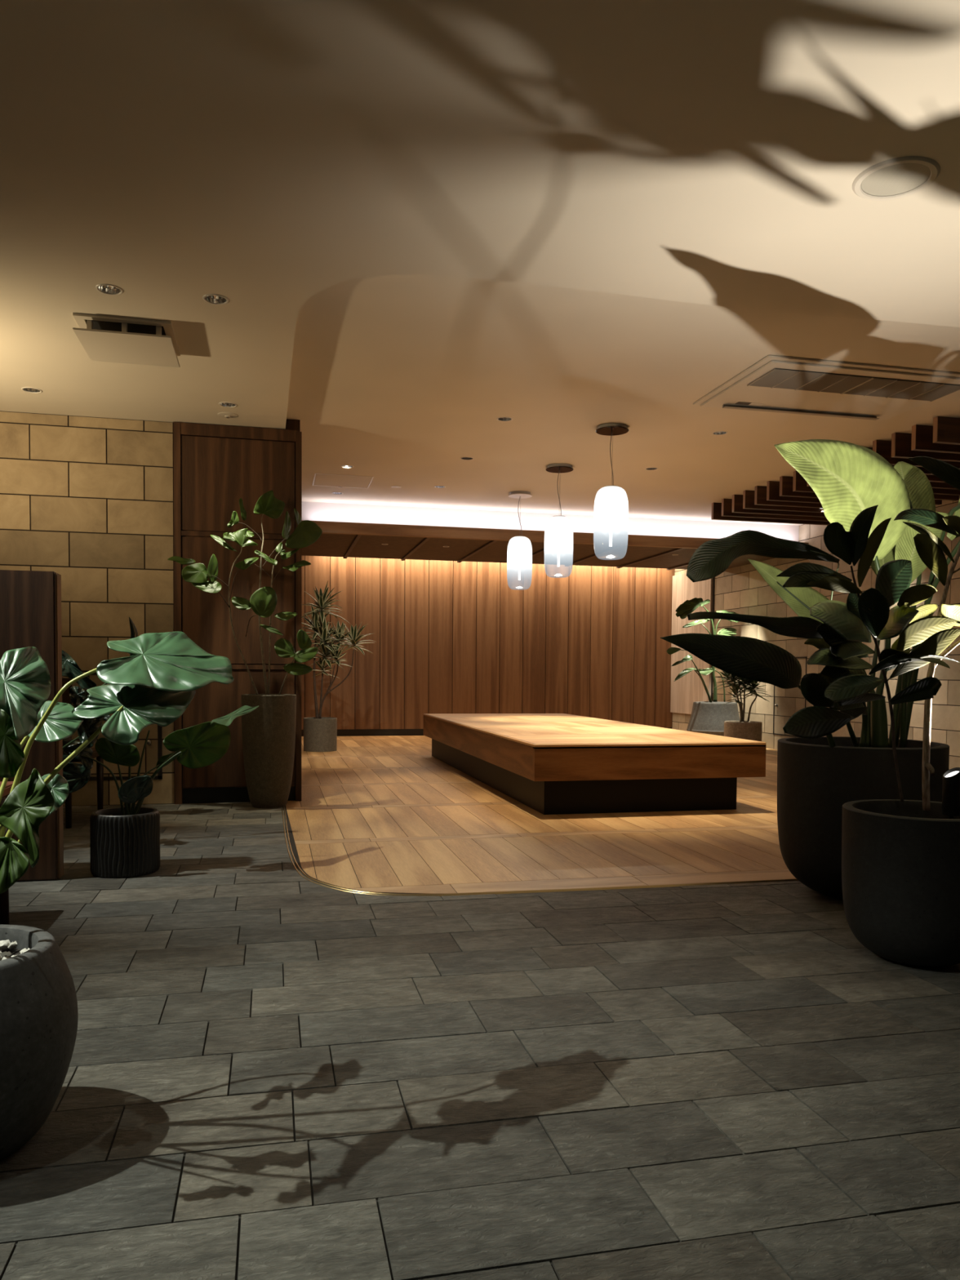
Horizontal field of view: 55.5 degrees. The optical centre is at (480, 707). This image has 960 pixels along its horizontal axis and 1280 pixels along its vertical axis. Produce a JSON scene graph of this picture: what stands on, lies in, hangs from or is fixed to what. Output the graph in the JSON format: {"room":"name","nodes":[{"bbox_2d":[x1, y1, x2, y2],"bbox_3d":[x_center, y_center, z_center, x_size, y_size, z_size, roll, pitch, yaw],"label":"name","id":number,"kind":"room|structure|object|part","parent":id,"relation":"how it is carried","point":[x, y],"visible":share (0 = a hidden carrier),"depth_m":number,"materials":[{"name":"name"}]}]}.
{"room":"lobby","nodes":[
{"label":"lobby","id":0,"kind":"room"},
{"bbox_2d":[0,410,174,806],"bbox_3d":[-4.397,-0.696,6.438,4.285,2.852,0.151,0,2,-13],"label":"wall","id":1,"kind":"structure","parent":0,"point":[88,501],"depth_m":6.71,"materials":[{"name":"stone"}]},
{"bbox_2d":[84,671,162,780],"bbox_3d":[-2.643,0.137,6.776,0.535,0.810,0.032,0,2,-13],"label":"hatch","id":2,"kind":"object","parent":1,"relation":"attached to","point":[159,728],"visible":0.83,"depth_m":6.84,"materials":[{"name":"black"}]},
{"bbox_3d":[-2.472,0.264,6.819,0.040,0.040,0.030,0,2,-13],"label":"knob","id":3,"kind":"part","parent":2,"relation":"part of","materials":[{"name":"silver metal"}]},
{"bbox_2d":[0,735,959,1279],"bbox_3d":[0.446,0.769,6.802,13.890,0.034,16.000,0,2,-13],"label":"floor","id":4,"kind":"structure","parent":0,"point":[273,1073],"depth_m":2.39,"materials":[{"name":"tile"}]},
{"bbox_2d":[0,781,13,924],"bbox_3d":[-2.470,0.589,3.411,1.297,0.534,0.600,0,2,-13],"label":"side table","id":5,"kind":"object","parent":4,"relation":"on","point":[4,897],"visible":0.26,"depth_m":3.56,"materials":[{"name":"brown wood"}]},
{"bbox_3d":[-1.875,0.605,3.558,0.059,0.500,0.060,2,2,32],"label":"leg","id":6,"kind":"part","parent":5,"relation":"part of","materials":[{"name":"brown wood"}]},
{"bbox_2d":[0,569,63,880],"bbox_3d":[-3.093,0.090,4.141,2.208,1.462,0.125,0,2,-13],"label":"wooden screen","id":7,"kind":"object","parent":4,"relation":"on","point":[30,601],"visible":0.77,"depth_m":4.30,"materials":[{"name":"brown wood"}]},
{"bbox_2d":[62,678,103,828],"bbox_3d":[-2.840,0.282,5.994,0.603,0.950,0.580,0,2,-13],"label":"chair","id":8,"kind":"object","parent":4,"relation":"on","point":[65,695],"visible":0.24,"depth_m":5.80,"materials":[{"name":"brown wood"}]},
{"bbox_3d":[-2.823,-0.056,5.708,0.510,0.252,0.040,0,2,-13],"label":"backrest","id":9,"kind":"part","parent":8,"relation":"part of","materials":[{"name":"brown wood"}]},
{"bbox_3d":[-2.610,0.408,5.784,0.046,0.718,0.046,0,2,-13],"label":"leg","id":10,"kind":"part","parent":8,"relation":"part of","materials":[{"name":"brown wood"}]},
{"bbox_3d":[-2.833,0.314,6.002,0.580,0.050,0.570,0,2,-13],"label":"seat","id":11,"kind":"part","parent":8,"relation":"part of","materials":[{"name":"brown wood"}]},
{"bbox_3d":[-2.629,0.538,6.319,0.046,0.418,0.046,0,2,-13],"label":"leg","id":12,"kind":"part","parent":8,"relation":"part of","materials":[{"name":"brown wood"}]},
{"bbox_2d":[62,617,137,793],"bbox_3d":[-2.271,0.157,4.950,0.807,1.290,0.376,0,2,-13],"label":"plant","id":13,"kind":"object","parent":4,"relation":"on","point":[77,775],"visible":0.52,"depth_m":4.96,"materials":[{"name":"green plant"}]},
{"bbox_2d":[0,631,234,1160],"bbox_3d":[-0.938,0.375,1.946,0.787,1.093,0.463,0,2,-13],"label":"potted plant","id":14,"kind":"object","parent":4,"relation":"on","point":[39,1011],"visible":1,"depth_m":1.88,"materials":[{"name":"green plant"}]},
{"bbox_2d":[0,924,78,1160],"bbox_3d":[-1.099,0.713,1.922,0.464,0.418,0.464,0,2,-13],"label":"pot","id":15,"kind":"object","parent":14,"relation":"on","point":[39,1011],"depth_m":1.85,"materials":[{"name":"concrete"}]},
{"bbox_2d":[76,705,258,878],"bbox_3d":[-1.549,0.409,4.591,0.887,0.822,0.364,0,2,-18],"label":"potted plant","id":16,"kind":"object","parent":4,"relation":"on","point":[125,841],"visible":1,"depth_m":4.46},
{"bbox_2d":[89,806,159,878],"bbox_3d":[-1.766,0.669,4.550,0.325,0.304,0.325,0,2,-13],"label":"pot","id":17,"kind":"object","parent":16,"relation":"on","point":[125,842],"depth_m":4.42,"materials":[{"name":"black ceramic"}]},
{"bbox_2d":[173,418,302,804],"bbox_3d":[-1.877,-0.750,7.133,0.934,2.950,0.450,0,2,-13],"label":"wood wall panel","id":18,"kind":"object","parent":4,"relation":"on","point":[215,466],"visible":0.76,"depth_m":6.92,"materials":[{"name":"brown wood"}]},
{"bbox_3d":[-1.821,-1.671,6.900,0.823,0.696,0.019,0,2,-13],"label":"door","id":19,"kind":"part","parent":18,"relation":"part of","materials":[{"name":"brown wood"}]},
{"bbox_3d":[-1.828,-0.802,6.932,0.823,0.942,0.019,0,2,-13],"label":"door","id":20,"kind":"part","parent":18,"relation":"part of","materials":[{"name":"brown wood"}]},
{"bbox_3d":[-1.835,0.163,6.967,0.823,0.887,0.019,0,2,-13],"label":"door","id":21,"kind":"part","parent":18,"relation":"part of","materials":[{"name":"brown wood"}]},
{"bbox_2d":[167,490,322,808],"bbox_3d":[-1.699,-0.421,6.677,1.073,2.328,0.532,0,2,-13],"label":"potted plant","id":22,"kind":"object","parent":4,"relation":"on","point":[268,731],"visible":0.99,"depth_m":6.62,"materials":[{"name":"green plant"}]},
{"bbox_3d":[-1.748,-0.878,6.509,0.110,0.253,0.013,2,2,29],"label":"stem","id":23,"kind":"part","parent":22,"relation":"part of","materials":[{"name":"green plant"}]},
{"bbox_3d":[-1.706,-0.604,6.601,0.216,1.087,0.251,0,2,-13],"label":"stem","id":24,"kind":"part","parent":22,"relation":"part of","materials":[{"name":"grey plant"}]},
{"bbox_3d":[-1.666,-1.266,6.603,0.182,0.118,0.026,-1,3,-39],"label":"stem","id":25,"kind":"part","parent":22,"relation":"part of","materials":[{"name":"green plant"}]},
{"bbox_3d":[-1.657,-0.586,6.588,0.016,0.150,0.199,-1,3,-36],"label":"stem","id":26,"kind":"part","parent":22,"relation":"part of","materials":[{"name":"green plant"}]},
{"bbox_3d":[-1.597,-0.739,6.704,0.045,1.350,0.150,1,2,8],"label":"stem","id":27,"kind":"part","parent":22,"relation":"part of","materials":[{"name":"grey plant"}]},
{"bbox_2d":[240,693,296,808],"bbox_3d":[-1.572,0.323,6.803,0.400,0.834,0.400,0,2,-13],"label":"pot","id":28,"kind":"object","parent":22,"relation":"on","point":[268,731],"depth_m":6.65,"materials":[{"name":"brown ceramic"}]},
{"bbox_3d":[-1.526,-0.590,6.659,0.058,1.056,0.253,-1,2,-32],"label":"stem","id":29,"kind":"part","parent":22,"relation":"part of","materials":[{"name":"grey plant"}]},
{"bbox_3d":[-1.451,-1.148,6.657,0.296,0.310,0.012,0,2,-15],"label":"stem","id":30,"kind":"part","parent":22,"relation":"part of","materials":[{"name":"green plant"}]},
{"bbox_3d":[-1.403,-0.229,6.679,0.016,0.337,0.292,-1,3,-42],"label":"stem","id":31,"kind":"part","parent":22,"relation":"part of","materials":[{"name":"grey plant"}]},
{"bbox_2d":[301,581,374,751],"bbox_3d":[-1.870,-0.488,11.619,1.138,2.098,0.764,0,2,-13],"label":"dracaena","id":32,"kind":"object","parent":4,"relation":"on","point":[320,733],"visible":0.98,"depth_m":11.54,"materials":[{"name":"green plant"}]},
{"bbox_3d":[-2.058,-0.545,11.612,0.125,1.436,0.054,1,2,13],"label":"stem","id":33,"kind":"part","parent":32,"relation":"part of","materials":[{"name":"brown plant"}]},
{"bbox_2d":[303,716,337,751],"bbox_3d":[-2.040,0.349,11.659,0.426,0.422,0.426,0,2,-13],"label":"pot","id":34,"kind":"object","parent":32,"relation":"on","point":[320,733],"depth_m":11.48,"materials":[{"name":"grey concrete"}]},
{"bbox_3d":[-1.995,-0.340,11.604,0.058,0.996,0.133,-1,3,-41],"label":"stem","id":35,"kind":"part","parent":32,"relation":"part of","materials":[{"name":"brown plant"}]},
{"bbox_3d":[-1.952,-0.206,11.642,0.207,0.653,0.034,0,2,1],"label":"stem","id":36,"kind":"part","parent":32,"relation":"part of","materials":[{"name":"brown plant"}]},
{"bbox_3d":[-1.928,-0.233,11.616,0.248,0.743,0.122,0,2,-13],"label":"stem","id":37,"kind":"part","parent":32,"relation":"part of","materials":[{"name":"brown plant"}]},
{"bbox_3d":[-1.831,-0.317,11.658,0.438,0.833,0.069,0,2,-13],"label":"stem","id":38,"kind":"part","parent":32,"relation":"part of","materials":[{"name":"green plant"}]},
{"bbox_2d":[281,806,798,896],"bbox_3d":[1.696,0.832,4.969,7.388,0.011,2.708,1,2,14],"label":"trim","id":39,"kind":"structure","parent":4,"relation":"attached to","point":[293,856],"depth_m":4.27,"materials":[{"name":"gold metal"}]},
{"bbox_2d":[423,713,766,814],"bbox_3d":[0.717,0.423,8.934,1.785,0.507,4.820,0,2,-13],"label":"bench","id":40,"kind":"object","parent":4,"relation":"on","point":[548,763],"visible":1,"depth_m":6.72,"materials":[{"name":"brown wood"}]},
{"bbox_2d":[666,597,740,736],"bbox_3d":[3.217,-0.498,12.830,0.783,2.108,1.387,2,3,33],"label":"potted plant","id":41,"kind":"object","parent":4,"relation":"on","point":[709,717],"visible":0.78,"depth_m":12.85,"materials":[{"name":"green plant"}]},
{"bbox_3d":[3.126,-0.365,12.852,0.047,0.611,0.555,2,3,42],"label":"stem","id":42,"kind":"part","parent":41,"relation":"part of","materials":[{"name":"green plant"}]},
{"bbox_3d":[3.156,-0.295,12.890,0.042,0.469,0.478,3,3,45],"label":"stem","id":43,"kind":"part","parent":41,"relation":"part of","materials":[{"name":"green plant"}]},
{"bbox_3d":[3.274,-0.767,13.032,0.264,1.384,0.059,0,2,-13],"label":"stem","id":44,"kind":"part","parent":41,"relation":"part of","materials":[{"name":"green plant"}]},
{"bbox_2d":[686,701,740,736],"bbox_3d":[3.367,0.238,13.092,0.786,0.621,0.767,0,2,-13],"label":"pot","id":45,"kind":"object","parent":41,"relation":"on","point":[706,717],"depth_m":12.81,"materials":[{"name":"grey concrete"}]},
{"bbox_3d":[3.404,-1.127,13.048,0.111,0.301,0.020,0,2,-13],"label":"stem","id":46,"kind":"part","parent":41,"relation":"part of","materials":[{"name":"green plant"}]},
{"bbox_3d":[3.435,-0.307,13.087,0.185,0.464,0.024,0,2,-13],"label":"stem","id":47,"kind":"part","parent":41,"relation":"part of","materials":[{"name":"green plant"}]},
{"bbox_2d":[713,671,768,741],"bbox_3d":[3.504,-0.038,12.231,0.821,1.239,0.540,-1,2,-30],"label":"potted palm","id":48,"kind":"object","parent":4,"relation":"on","point":[742,729],"visible":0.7,"depth_m":12.18,"materials":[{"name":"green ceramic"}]},
{"bbox_3d":[3.463,-0.077,12.240,0.139,0.546,0.036,0,2,-13],"label":"stem","id":49,"kind":"part","parent":48,"relation":"part of","materials":[{"name":"grey plant"}]},
{"bbox_3d":[3.496,-0.128,12.245,0.082,0.545,0.020,0,2,-13],"label":"stem","id":50,"kind":"part","parent":48,"relation":"part of","materials":[{"name":"grey plant"}]},
{"bbox_2d":[724,720,762,741],"bbox_3d":[3.533,0.388,12.273,0.493,0.384,0.493,0,2,-13],"label":"pot","id":51,"kind":"object","parent":48,"relation":"on","point":[747,730],"depth_m":12.06,"materials":[{"name":"beige ceramic"}]},
{"bbox_3d":[3.539,-0.064,12.258,0.044,0.520,0.032,0,2,-13],"label":"stem","id":52,"kind":"part","parent":48,"relation":"part of","materials":[{"name":"grey plant"}]},
{"bbox_3d":[3.663,-0.028,12.287,0.141,0.449,0.028,0,2,-13],"label":"stem","id":53,"kind":"part","parent":48,"relation":"part of","materials":[{"name":"grey plant"}]},
{"bbox_2d":[660,439,959,897],"bbox_3d":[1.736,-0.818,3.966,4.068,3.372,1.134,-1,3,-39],"label":"potted plant","id":54,"kind":"object","parent":4,"relation":"on","point":[815,777],"visible":0.63,"depth_m":3.95,"materials":[{"name":"green plant"}]},
{"bbox_2d":[777,736,949,897],"bbox_3d":[1.750,0.510,4.215,0.728,0.701,0.728,0,2,-13],"label":"pot","id":55,"kind":"object","parent":54,"relation":"on","point":[815,777],"depth_m":3.97,"materials":[{"name":"black ceramic"}]},
{"bbox_2d":[776,456,959,966],"bbox_3d":[1.527,-0.071,3.160,1.411,1.935,0.662,0,2,-13],"label":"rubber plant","id":56,"kind":"object","parent":4,"relation":"on","point":[900,858],"visible":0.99,"depth_m":3.09,"materials":[{"name":"green plant"}]},
{"bbox_3d":[1.371,-0.080,3.152,0.186,0.813,0.072,0,2,-13],"label":"stem","id":57,"kind":"part","parent":56,"relation":"part of","materials":[{"name":"green plant"}]},
{"bbox_3d":[1.558,0.627,3.253,0.508,0.534,0.508,0,2,-13],"label":"pot","id":58,"kind":"part","parent":56,"relation":"part of","materials":[{"name":"black ceramic"}]},
{"bbox_3d":[1.771,-0.195,3.358,0.346,1.138,0.078,0,2,-13],"label":"stem","id":59,"kind":"part","parent":56,"relation":"part of","materials":[{"name":"green plant"}]},
{"bbox_3d":[1.775,-0.221,3.349,0.313,0.179,0.018,0,2,-20],"label":"stem","id":60,"kind":"part","parent":56,"relation":"part of","materials":[{"name":"green plant"}]},
{"bbox_2d":[942,767,959,818],"bbox_3d":[1.714,0.320,3.319,0.060,0.202,0.060,0,2,-13],"label":"spotlight","id":61,"kind":"object","parent":56,"relation":"in","point":[951,778],"visible":0.97,"depth_m":3.30,"materials":[{"name":"black metal"}]},
{"bbox_2d":[0,0,959,429],"bbox_3d":[0.205,-2.083,2.923,11.700,0.250,8.760,0,2,-13],"label":"ceiling","id":62,"kind":"structure","parent":0,"point":[265,157],"depth_m":3.31,"materials":[{"name":"paint"}]},
{"bbox_2d":[21,386,42,393],"bbox_3d":[-2.964,-2.130,6.038,0.128,0.075,0.128,0,2,-13],"label":"recessed light","id":63,"kind":"object","parent":62,"relation":"in","point":[29,389],"visible":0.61,"depth_m":6.07,"materials":[{"name":"beige paint"}]},
{"bbox_2d":[95,284,123,295],"bbox_3d":[-1.800,-2.063,4.434,0.128,0.075,0.128,0,2,-13],"label":"recessed light","id":64,"kind":"object","parent":62,"relation":"in","point":[108,289],"visible":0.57,"depth_m":4.47,"materials":[{"name":"beige paint"}]},
{"bbox_2d":[72,312,180,367],"bbox_3d":[-1.895,-2.008,4.924,0.510,0.079,0.728,0,2,-13],"label":"air vent","id":65,"kind":"object","parent":62,"relation":"attached to","point":[109,339],"visible":1,"depth_m":4.89,"materials":[{"name":"beige plastic"}]},
{"bbox_2d":[202,293,228,304],"bbox_3d":[-1.315,-2.063,4.542,0.128,0.075,0.128,0,2,-13],"label":"recessed light","id":66,"kind":"object","parent":62,"relation":"in","point":[214,299],"visible":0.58,"depth_m":4.58,"materials":[{"name":"beige paint"}]},
{"bbox_2d":[217,412,238,417],"bbox_3d":[-1.819,-2.096,6.588,0.144,0.024,0.144,0,2,-13],"label":"smoke detector","id":67,"kind":"object","parent":62,"relation":"attached to","point":[226,415],"visible":1,"depth_m":6.56,"materials":[{"name":"beige plastic"}]},
{"bbox_2d":[218,401,237,407],"bbox_3d":[-1.748,-2.132,6.330,0.128,0.075,0.128,0,2,-13],"label":"recessed light","id":68,"kind":"object","parent":62,"relation":"in","point":[226,404],"visible":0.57,"depth_m":6.37,"materials":[{"name":"beige paint"}]},
{"bbox_2d":[852,155,940,200],"bbox_3d":[1.545,-1.961,3.397,0.300,0.009,0.300,0,2,-13],"label":"ceiling speaker","id":69,"kind":"object","parent":62,"relation":"attached to","point":[897,175],"visible":1,"depth_m":3.38,"materials":[{"name":"beige plastic"}]},
{"bbox_2d":[861,163,930,195],"bbox_3d":[1.545,-1.963,3.397,0.236,0.002,0.236,0,2,-13],"label":"grille","id":70,"kind":"object","parent":69,"relation":"attached to","point":[882,179],"depth_m":3.39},
{"bbox_2d":[301,555,674,729],"bbox_3d":[0.030,-1.093,14.861,6.660,3.100,0.152,0,2,-13],"label":"wall","id":71,"kind":"structure","parent":0,"point":[449,637],"depth_m":14.81,"materials":[{"name":"brown wood"}]},
{"bbox_2d":[301,727,671,736],"bbox_3d":[0.032,0.403,14.856,6.660,0.110,0.014,0,2,-13],"label":"baseboard","id":72,"kind":"structure","parent":71,"relation":"attached to","point":[340,732],"depth_m":14.47,"materials":[{"name":"black wood"}]},
{"bbox_2d":[302,501,799,542],"bbox_3d":[0.880,-2.201,11.124,6.660,0.400,0.050,0,2,-13],"label":"wall","id":73,"kind":"structure","parent":0,"point":[311,511],"depth_m":10.96,"materials":[{"name":"white paint"}]},
{"bbox_2d":[302,520,808,569],"bbox_3d":[0.686,-2.072,12.018,6.638,0.125,2.330,0,2,-13],"label":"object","id":74,"kind":"object","parent":73,"relation":"attached to","point":[337,539],"visible":0.63,"depth_m":11.44,"materials":[{"name":"brown wood"}]},
{"bbox_2d":[286,274,959,525],"bbox_3d":[1.694,-2.346,7.799,6.730,0.254,6.820,0,2,-13],"label":"ceiling","id":75,"kind":"structure","parent":0,"point":[397,379],"depth_m":6.33,"materials":[{"name":"paint"}]},
{"bbox_2d":[331,492,342,494],"bbox_3d":[-1.550,-2.359,9.919,0.128,0.075,0.128,0,2,-13],"label":"recessed light","id":76,"kind":"object","parent":75,"relation":"in","point":[335,493],"visible":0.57,"depth_m":9.97,"materials":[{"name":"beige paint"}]},
{"bbox_2d":[312,473,373,488],"bbox_3d":[-1.401,-2.298,9.297,0.580,0.006,0.590,0,2,-13],"label":"access hatch","id":77,"kind":"object","parent":75,"relation":"attached to","point":[322,479],"visible":1,"depth_m":9.29,"materials":[{"name":"beige paint"}]},
{"bbox_2d":[340,464,353,468],"bbox_3d":[-1.256,-2.310,8.636,0.128,0.075,0.128,0,2,-13],"label":"recessed light","id":78,"kind":"object","parent":75,"relation":"in","point":[344,465],"visible":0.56,"depth_m":8.68,"materials":[{"name":"beige paint"}]},
{"bbox_2d":[433,485,445,488],"bbox_3d":[-0.420,-2.337,9.539,0.128,0.075,0.128,0,2,-13],"label":"recessed light","id":79,"kind":"object","parent":75,"relation":"in","point":[436,486],"visible":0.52,"depth_m":9.59,"materials":[{"name":"beige paint"}]},
{"bbox_2d":[460,456,474,460],"bbox_3d":[-0.117,-2.288,8.274,0.128,0.075,0.128,0,2,-13],"label":"recessed light","id":80,"kind":"object","parent":75,"relation":"in","point":[465,458],"visible":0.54,"depth_m":8.32,"materials":[{"name":"beige paint"}]},
{"bbox_2d":[496,416,512,421],"bbox_3d":[0.189,-2.239,6.987,0.128,0.075,0.128,0,2,-13],"label":"recessed light","id":81,"kind":"object","parent":75,"relation":"in","point":[503,418],"visible":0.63,"depth_m":7.03,"materials":[{"name":"beige paint"}]},
{"bbox_2d":[506,491,532,590],"bbox_3d":[0.430,-1.790,9.862,0.272,1.034,0.272,1,2,7],"label":"pendant lamp","id":82,"kind":"object","parent":75,"relation":"hanging from","point":[519,551],"visible":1,"depth_m":9.76,"materials":[{"name":"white glass"}]},
{"bbox_3d":[0.428,-1.556,9.870,0.272,0.566,0.272,0,2,-13],"label":"lamp shade","id":83,"kind":"part","parent":82,"relation":"part of","materials":[{"name":"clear glass"}]},
{"bbox_2d":[544,463,573,577],"bbox_3d":[0.743,-1.741,8.587,0.272,1.034,0.272,1,2,7],"label":"pendant lamp","id":84,"kind":"object","parent":75,"relation":"hanging from","point":[558,530],"visible":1,"depth_m":8.49,"materials":[{"name":"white glass"}]},
{"bbox_3d":[0.741,-1.507,8.596,0.272,0.566,0.272,0,2,-13],"label":"lamp shade","id":85,"kind":"part","parent":84,"relation":"part of","materials":[{"name":"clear glass"}]},
{"bbox_3d":[0.745,-2.009,8.577,0.043,0.431,0.006,0,2,-13],"label":"cord","id":86,"kind":"part","parent":84,"relation":"part of","materials":[{"name":"grey plastic"}]},
{"bbox_2d":[593,423,628,559],"bbox_3d":[1.037,-1.688,7.212,0.272,1.034,0.272,1,2,7],"label":"pendant lamp","id":87,"kind":"object","parent":75,"relation":"hanging from","point":[611,513],"visible":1,"depth_m":7.11,"materials":[{"name":"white glass"}]},
{"bbox_3d":[1.036,-1.454,7.221,0.272,0.566,0.272,0,2,-13],"label":"lamp shade","id":88,"kind":"part","parent":87,"relation":"part of","materials":[{"name":"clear glass"}]},
{"bbox_3d":[1.039,-1.956,7.202,0.034,0.431,0.006,0,2,-13],"label":"cord","id":89,"kind":"part","parent":87,"relation":"part of","materials":[{"name":"grey plastic"}]},
{"bbox_2d":[644,466,657,470],"bbox_3d":[1.623,-2.288,8.633,0.128,0.075,0.128,0,2,-13],"label":"recessed light","id":90,"kind":"object","parent":75,"relation":"in","point":[650,468],"visible":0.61,"depth_m":8.67,"materials":[{"name":"beige paint"}]},
{"bbox_2d":[711,431,728,435],"bbox_3d":[1.928,-2.238,7.339,0.128,0.075,0.128,0,2,-13],"label":"recessed light","id":91,"kind":"object","parent":75,"relation":"in","point":[716,433],"visible":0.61,"depth_m":7.38,"materials":[{"name":"beige paint"}]},
{"bbox_2d":[711,502,830,525],"bbox_3d":[3.505,-2.213,10.507,1.808,0.186,0.045,0,2,-13],"label":"ceiling slat","id":92,"kind":"object","parent":75,"relation":"attached to","point":[716,514],"visible":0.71,"depth_m":10.40,"materials":[{"name":"brown wood"}]},
{"bbox_2d":[721,498,828,521],"bbox_3d":[3.558,-2.204,10.277,1.808,0.186,0.045,0,2,-13],"label":"ceiling slat","id":93,"kind":"object","parent":75,"relation":"attached to","point":[726,504],"visible":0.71,"depth_m":10.15,"materials":[{"name":"brown wood"}]},
{"bbox_2d":[732,494,825,517],"bbox_3d":[3.610,-2.195,10.046,1.808,0.186,0.045,0,2,-13],"label":"ceiling slat","id":94,"kind":"object","parent":75,"relation":"attached to","point":[737,500],"visible":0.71,"depth_m":9.90,"materials":[{"name":"brown wood"}]},
{"bbox_2d":[742,489,823,512],"bbox_3d":[3.663,-2.186,9.815,1.808,0.186,0.045,0,2,-13],"label":"ceiling slat","id":95,"kind":"object","parent":75,"relation":"attached to","point":[748,495],"visible":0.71,"depth_m":9.65,"materials":[{"name":"brown wood"}]},
{"bbox_2d":[754,485,822,508],"bbox_3d":[3.715,-2.177,9.584,1.808,0.186,0.045,0,2,-13],"label":"ceiling slat","id":96,"kind":"object","parent":75,"relation":"attached to","point":[760,493],"visible":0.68,"depth_m":9.41,"materials":[{"name":"brown wood"}]},
{"bbox_2d":[766,480,821,503],"bbox_3d":[3.768,-2.168,9.354,1.808,0.186,0.045,0,2,-13],"label":"ceiling slat","id":97,"kind":"object","parent":75,"relation":"attached to","point":[772,487],"visible":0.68,"depth_m":9.16,"materials":[{"name":"brown wood"}]},
{"bbox_2d":[693,355,959,420],"bbox_3d":[2.408,-2.136,6.219,1.580,0.046,1.030,0,2,-13],"label":"air conditioner","id":98,"kind":"object","parent":75,"relation":"attached to","point":[774,384],"visible":1,"depth_m":6.10,"materials":[{"name":"beige plastic"}]},
{"bbox_2d":[779,475,942,505],"bbox_3d":[3.820,-2.160,9.123,1.808,0.186,0.045,0,2,-13],"label":"ceiling slat","id":99,"kind":"object","parent":75,"relation":"attached to","point":[785,482],"visible":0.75,"depth_m":8.92,"materials":[{"name":"brown wood"}]},
{"bbox_2d":[792,471,959,501],"bbox_3d":[3.873,-2.151,8.892,1.808,0.186,0.045,0,2,-13],"label":"ceiling slat","id":100,"kind":"object","parent":75,"relation":"attached to","point":[799,483],"visible":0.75,"depth_m":8.70,"materials":[{"name":"brown wood"}]},
{"bbox_2d":[807,483,959,495],"bbox_3d":[3.925,-2.142,8.661,1.808,0.186,0.045,0,2,-13],"label":"ceiling slat","id":101,"kind":"object","parent":75,"relation":"attached to","point":[935,491],"visible":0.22,"depth_m":8.77,"materials":[{"name":"brown wood"}]},
{"bbox_2d":[866,447,933,475],"bbox_3d":[4.083,-2.115,7.969,1.808,0.186,0.045,0,2,-13],"label":"ceiling slat","id":102,"kind":"object","parent":75,"relation":"attached to","point":[925,471],"visible":0.02,"depth_m":7.89,"materials":[{"name":"brown wood"}]},
{"bbox_2d":[872,440,959,468],"bbox_3d":[4.136,-2.107,7.738,1.808,0.186,0.045,0,2,-13],"label":"ceiling slat","id":103,"kind":"object","parent":75,"relation":"attached to","point":[882,447],"visible":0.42,"depth_m":7.54,"materials":[{"name":"brown wood"}]},
{"bbox_2d":[891,432,959,462],"bbox_3d":[4.188,-2.098,7.507,1.808,0.186,0.045,0,2,-13],"label":"ceiling slat","id":104,"kind":"object","parent":75,"relation":"attached to","point":[901,442],"visible":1,"depth_m":7.31,"materials":[{"name":"brown wood"}]},
{"bbox_2d":[911,424,959,453],"bbox_3d":[4.241,-2.089,7.276,1.808,0.186,0.045,0,2,-13],"label":"ceiling slat","id":105,"kind":"object","parent":75,"relation":"attached to","point":[922,435],"visible":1,"depth_m":7.08,"materials":[{"name":"brown wood"}]},
{"bbox_2d":[925,475,945,482],"bbox_3d":[4.031,-2.124,8.200,1.808,0.186,0.045,0,2,-13],"label":"ceiling slat","id":106,"kind":"object","parent":75,"relation":"attached to","point":[931,477],"visible":0.02,"depth_m":8.19,"materials":[{"name":"brown wood"}]},
{"bbox_2d":[929,481,956,489],"bbox_3d":[3.978,-2.133,8.430,1.808,0.186,0.045,0,2,-13],"label":"ceiling slat","id":107,"kind":"object","parent":75,"relation":"attached to","point":[934,484],"visible":0.02,"depth_m":8.48,"materials":[{"name":"brown wood"}]},
{"bbox_2d":[933,416,959,444],"bbox_3d":[4.293,-2.080,7.046,1.808,0.186,0.045,0,2,-13],"label":"ceiling slat","id":108,"kind":"object","parent":75,"relation":"attached to","point":[946,430],"visible":1,"depth_m":6.84,"materials":[{"name":"brown wood"}]},
{"bbox_2d":[671,495,959,769],"bbox_3d":[4.634,-0.804,9.979,0.151,2.950,11.450,0,2,-13],"label":"wall","id":109,"kind":"structure","parent":0,"point":[741,589],"depth_m":11.77,"materials":[{"name":"stone"}]},
{"bbox_2d":[670,573,715,714],"bbox_3d":[3.433,-1.149,14.809,0.043,2.530,1.440,0,2,-13],"label":"wall panel","id":110,"kind":"object","parent":109,"relation":"attached to","point":[689,688],"visible":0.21,"depth_m":14.87,"materials":[{"name":"brown wood"}]},
{"bbox_2d":[773,656,807,737],"bbox_3d":[4.070,-0.136,12.047,0.032,1.045,0.770,0,2,-13],"label":"hatch","id":111,"kind":"object","parent":109,"relation":"attached to","point":[806,657],"visible":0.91,"depth_m":12.33,"materials":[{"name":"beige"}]}
]}

